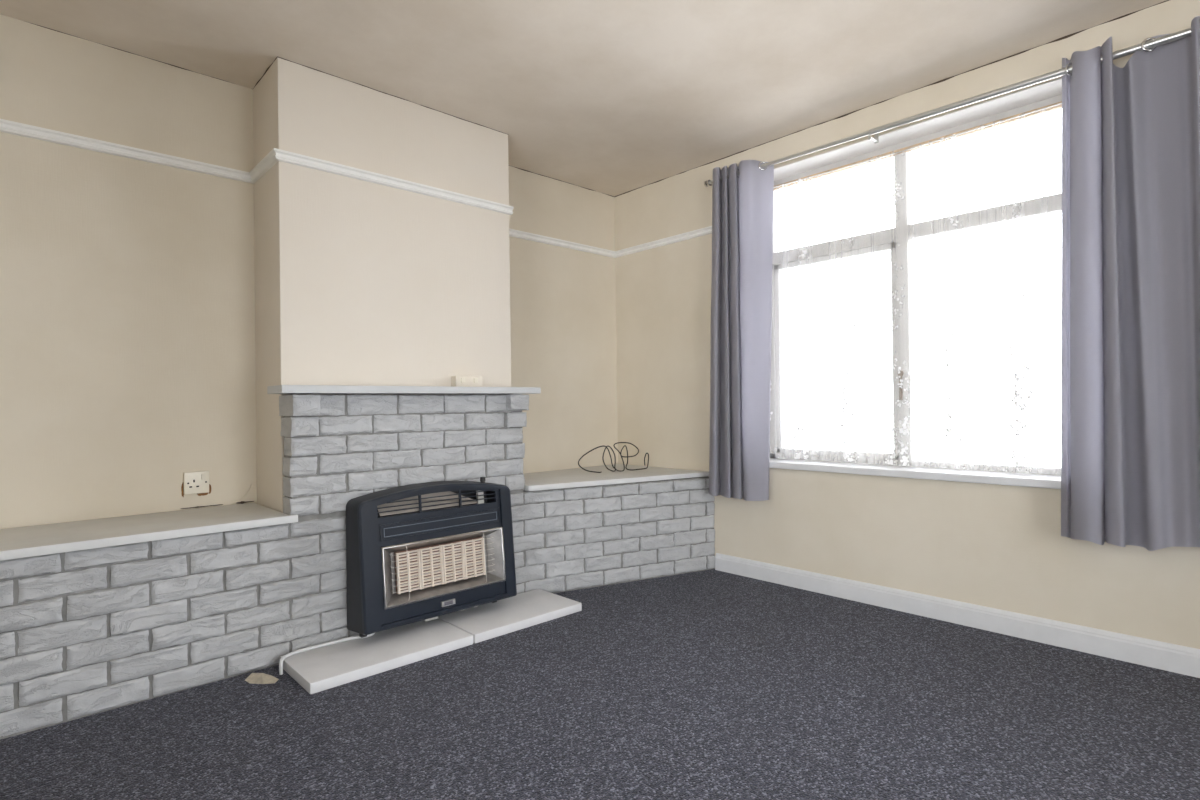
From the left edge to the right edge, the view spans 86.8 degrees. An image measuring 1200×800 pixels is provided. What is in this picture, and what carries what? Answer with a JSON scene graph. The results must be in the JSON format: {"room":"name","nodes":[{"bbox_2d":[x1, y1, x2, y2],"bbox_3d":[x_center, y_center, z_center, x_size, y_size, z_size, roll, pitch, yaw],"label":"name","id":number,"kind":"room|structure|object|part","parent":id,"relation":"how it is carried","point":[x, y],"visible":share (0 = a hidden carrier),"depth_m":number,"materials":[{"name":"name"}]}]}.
{"room":"living room","nodes":[
{"label":"living room","id":0,"kind":"room"},
{"bbox_2d":[0,15,617,528],"bbox_3d":[-1.614,-0.182,2.950,4.550,2.450,0.200,0,0,-43],"label":"wall","id":1,"kind":"structure","parent":0,"point":[128,353],"depth_m":2.60,"materials":[{"name":"beige paint"}]},
{"bbox_2d":[0,14,252,89],"bbox_3d":[-2.326,-1.403,2.171,2.061,0.009,0.006,0,0,-43],"label":"trim","id":2,"kind":"structure","parent":1,"relation":"attached to","point":[0,14],"depth_m":2.51,"materials":[{"name":"beige paint"}]},
{"bbox_2d":[183,471,208,494],"bbox_3d":[-1.714,0.351,2.695,0.092,0.093,0.023,0,0,-43],"label":"wall socket","id":3,"kind":"object","parent":1,"relation":"attached to","point":[196,482],"visible":1,"depth_m":2.69,"materials":[{"name":"beige plastic"}]},
{"bbox_2d":[181,483,210,496],"bbox_3d":[-1.720,0.378,2.704,0.110,0.068,0.002,0,0,-43],"label":"trim","id":4,"kind":"structure","parent":1,"relation":"attached to","point":[182,486],"depth_m":2.71,"materials":[{"name":"brown paint"}]},
{"bbox_2d":[181,501,253,508],"bbox_3d":[-1.659,0.456,2.759,0.283,0.012,0.002,0,0,-43],"label":"trim","id":5,"kind":"structure","parent":1,"relation":"attached to","point":[241,502],"depth_m":2.75,"materials":[{"name":"beige paint"}]},
{"bbox_2d":[230,484,252,504],"bbox_3d":[-1.591,0.418,2.820,0.091,0.085,0.010,0,0,-43],"label":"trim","id":6,"kind":"structure","parent":1,"relation":"attached to","point":[247,492],"depth_m":2.82,"materials":[{"name":"beige plastic"}]},
{"bbox_2d":[0,119,513,214],"bbox_3d":[-1.767,-0.999,2.424,3.218,0.042,0.384,0,0,-43],"label":"trim","id":7,"kind":"structure","parent":1,"relation":"attached to","point":[275,155],"depth_m":2.69,"materials":[{"name":"white paint"}]},
{"bbox_2d":[509,165,613,196],"bbox_3d":[-0.317,-1.419,4.046,1.144,0.011,0.008,0,0,-43],"label":"trim","id":8,"kind":"structure","parent":1,"relation":"attached to","point":[509,165],"depth_m":4.17,"materials":[{"name":"beige paint"}]},
{"bbox_2d":[509,226,711,257],"bbox_3d":[0.053,-1.017,3.652,1.144,0.042,1.070,0,0,-43],"label":"trim","id":9,"kind":"structure","parent":1,"relation":"attached to","point":[707,230],"depth_m":4.07,"materials":[{"name":"white paint"}]},
{"bbox_2d":[253,58,510,512],"bbox_3d":[-1.022,-0.189,3.134,1.145,2.450,0.380,0,0,-43],"label":"wall","id":10,"kind":"structure","parent":0,"point":[358,282],"depth_m":2.87,"materials":[{"name":"beige paint"}]},
{"bbox_2d":[253,57,277,88],"bbox_3d":[-1.450,-1.411,2.743,0.006,0.009,0.360,0,0,-43],"label":"trim","id":11,"kind":"structure","parent":10,"relation":"attached to","point":[276,57],"depth_m":2.71,"materials":[{"name":"beige paint"}]},
{"bbox_2d":[278,57,505,133],"bbox_3d":[-0.908,-1.417,3.002,1.145,0.009,0.006,0,0,-43],"label":"trim","id":12,"kind":"structure","parent":10,"relation":"attached to","point":[278,57],"depth_m":2.95,"materials":[{"name":"beige paint"}]},
{"bbox_2d":[451,375,481,386],"bbox_3d":[-0.664,-0.092,3.166,0.151,0.059,0.059,0,0,-43],"label":"box","id":13,"kind":"object","parent":10,"relation":"attached to","point":[457,380],"visible":0.87,"depth_m":3.14,"materials":[{"name":"beige plastic"}]},
{"bbox_2d":[0,0,1165,195],"bbox_3d":[0.138,-1.491,1.258,4.820,0.100,5.100,0,0,-43],"label":"ceiling","id":14,"kind":"structure","parent":0,"point":[610,97],"depth_m":2.60,"materials":[{"name":"beige paint"}]},
{"bbox_2d":[0,569,1199,799],"bbox_3d":[0.173,1.059,1.244,4.820,0.100,5.100,0,0,-43],"label":"floor","id":15,"kind":"structure","parent":0,"point":[712,684],"depth_m":2.01,"materials":[{"name":"grey carpet"}]},
{"bbox_2d":[0,503,319,738],"bbox_3d":[-2.083,0.753,2.013,2.160,0.581,0.500,0,0,-43],"label":"brick wall","id":16,"kind":"structure","parent":15,"relation":"on","point":[104,614],"depth_m":2.19,"materials":[{"name":"grey brick"}]},
{"bbox_2d":[245,673,278,683],"bbox_3d":[-1.246,1.025,2.334,0.136,0.013,0.061,-1,0,14],"label":"paper scrap","id":17,"kind":"object","parent":15,"relation":"on","point":[253,678],"visible":1,"depth_m":2.33,"materials":[{"name":"beige paper"}]},
{"bbox_2d":[280,618,472,693],"bbox_3d":[-0.889,1.011,2.566,0.659,0.040,0.344,0,0,-43],"label":"hearth slab","id":18,"kind":"object","parent":15,"relation":"on","point":[316,670],"visible":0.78,"depth_m":2.49,"materials":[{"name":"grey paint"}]},
{"bbox_2d":[279,633,374,674],"bbox_3d":[-1.087,0.999,2.541,0.383,0.070,0.073,0,0,-43],"label":"gas pipe","id":19,"kind":"object","parent":18,"relation":"on","point":[369,635],"visible":0.83,"depth_m":2.53,"materials":[{"name":"white metal"}]},
{"bbox_2d":[267,385,544,651],"bbox_3d":[-0.808,0.486,2.945,1.298,1.092,0.215,0,0,-43],"label":"brick fireplace","id":20,"kind":"object","parent":15,"relation":"on","point":[339,449],"visible":0.49,"depth_m":2.74,"materials":[{"name":"grey brick"}]},
{"bbox_2d":[267,385,540,393],"bbox_3d":[-0.826,-0.044,2.921,1.246,0.032,0.189,0,0,-43],"label":"mantel shelf","id":21,"kind":"object","parent":20,"relation":"attached to","point":[278,389],"depth_m":2.74,"materials":[{"name":"grey paint"}]},
{"bbox_2d":[346,477,516,637],"bbox_3d":[-0.726,0.664,2.836,0.744,0.600,0.176,0,0,-43],"label":"heater","id":22,"kind":"object","parent":20,"relation":"attached to","point":[427,551],"visible":1,"depth_m":2.75,"materials":[{"name":"black metal"}]},
{"bbox_2d":[377,490,495,516],"bbox_3d":[-0.735,0.459,2.844,0.600,0.112,0.104,0,0,-43],"label":"vent","id":23,"kind":"object","parent":22,"relation":"attached to","point":[390,503],"depth_m":2.82,"materials":[{"name":"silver metal"}]},
{"bbox_3d":[-0.693,0.659,2.808,0.608,0.524,0.067,0,0,-43],"label":"panel","id":24,"kind":"part","parent":22,"relation":"part of","materials":[{"name":"black metal"}]},
{"bbox_3d":[-0.553,0.380,2.993,0.026,0.034,0.026,0,0,-43],"label":"control knob","id":25,"kind":"part","parent":22,"relation":"part of","materials":[{"name":"black plastic"}]},
{"bbox_2d":[438,589,581,642],"bbox_3d":[-0.424,1.007,2.999,0.600,0.040,0.344,0,0,-43],"label":"hearth slab","id":26,"kind":"object","parent":15,"relation":"on","point":[490,620],"visible":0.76,"depth_m":2.94,"materials":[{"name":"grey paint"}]},
{"bbox_2d":[523,464,714,592],"bbox_3d":[0.003,0.734,3.735,1.182,0.584,0.828,0,0,-43],"label":"brick wall","id":27,"kind":"structure","parent":15,"relation":"on","point":[607,527],"depth_m":3.55,"materials":[{"name":"grey brick"}]},
{"bbox_2d":[578,442,648,472],"bbox_3d":[0.109,0.356,3.970,0.552,0.173,0.140,-1,0,-36],"label":"cable","id":28,"kind":"object","parent":27,"relation":"on","point":[627,456],"visible":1,"depth_m":3.96,"materials":[{"name":"black rubber"}]},
{"bbox_2d":[614,0,1199,648],"bbox_3d":[1.819,-0.229,2.803,0.270,2.450,5.100,0,0,-43],"label":"wall","id":29,"kind":"structure","parent":0,"point":[1003,547],"depth_m":3.10,"materials":[{"name":"beige paint"}]},
{"bbox_2d":[614,0,1169,196],"bbox_3d":[1.328,-1.446,3.120,0.013,0.016,3.600,0,0,-43],"label":"trim","id":30,"kind":"structure","parent":29,"relation":"attached to","point":[943,80],"depth_m":2.89,"materials":[{"name":"beige paint"}]},
{"bbox_2d":[769,95,1061,488],"bbox_3d":[1.464,-0.462,3.126,0.255,1.656,1.594,0,0,-43],"label":"window","id":31,"kind":"structure","parent":29,"relation":"in","point":[901,248],"depth_m":3.17,"materials":[{"name":"white paint"}]},
{"bbox_3d":[1.279,-0.244,3.469,0.040,1.099,0.700,0,0,-43],"label":"casement sash","id":32,"kind":"part","parent":31,"relation":"part of","materials":[{"name":"glass"}]},
{"bbox_3d":[1.503,-0.072,3.173,0.010,0.148,0.027,0,0,-43],"label":"handle","id":33,"kind":"part","parent":31,"relation":"part of","materials":[{"name":"gold metal"}]},
{"bbox_3d":[1.457,0.349,3.104,0.205,0.035,1.594,0,0,-43],"label":"sill","id":34,"kind":"part","parent":31,"relation":"part of","materials":[{"name":"white paint"}]},
{"bbox_2d":[770,103,1061,472],"bbox_3d":[1.484,-0.459,3.145,0.042,1.564,1.570,0,0,-43],"label":"curtain","id":35,"kind":"object","parent":29,"relation":"hanging from","point":[1022,399],"visible":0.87,"depth_m":3.00,"materials":[{"name":"white fabric"}]},
{"bbox_2d":[774,78,1061,180],"bbox_3d":[1.456,-0.479,3.118,0.168,1.622,1.572,0,0,-43],"label":"trim","id":36,"kind":"structure","parent":29,"relation":"attached to","point":[1050,89],"depth_m":2.99,"materials":[{"name":"white paint"}]},
{"bbox_2d":[704,28,1190,187],"bbox_3d":[1.483,-1.282,2.884,0.098,0.065,2.449,0,0,-43],"label":"curtain rod","id":37,"kind":"object","parent":29,"relation":"attached to","point":[1178,35],"visible":0.7,"depth_m":2.71,"materials":[{"name":"silver metal"}]},
{"bbox_2d":[709,160,773,500],"bbox_3d":[0.765,-0.400,3.596,0.107,1.921,0.466,0,0,-43],"label":"curtain","id":38,"kind":"object","parent":37,"relation":"hanging from","point":[742,205],"visible":0.99,"depth_m":3.54,"materials":[{"name":"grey fabric"}]},
{"bbox_2d":[1061,16,1199,550],"bbox_3d":[2.007,-0.407,2.266,0.130,1.903,0.639,0,0,-43],"label":"curtain","id":39,"kind":"object","parent":37,"relation":"hanging from","point":[1130,305],"visible":1,"depth_m":2.32,"materials":[{"name":"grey fabric"}]},
{"bbox_2d":[715,553,1199,677],"bbox_3d":[2.014,0.942,2.393,0.018,0.098,3.865,0,0,-43],"label":"baseboard","id":40,"kind":"structure","parent":29,"relation":"attached to","point":[1184,660],"depth_m":2.74,"materials":[{"name":"white paint"}]}
]}

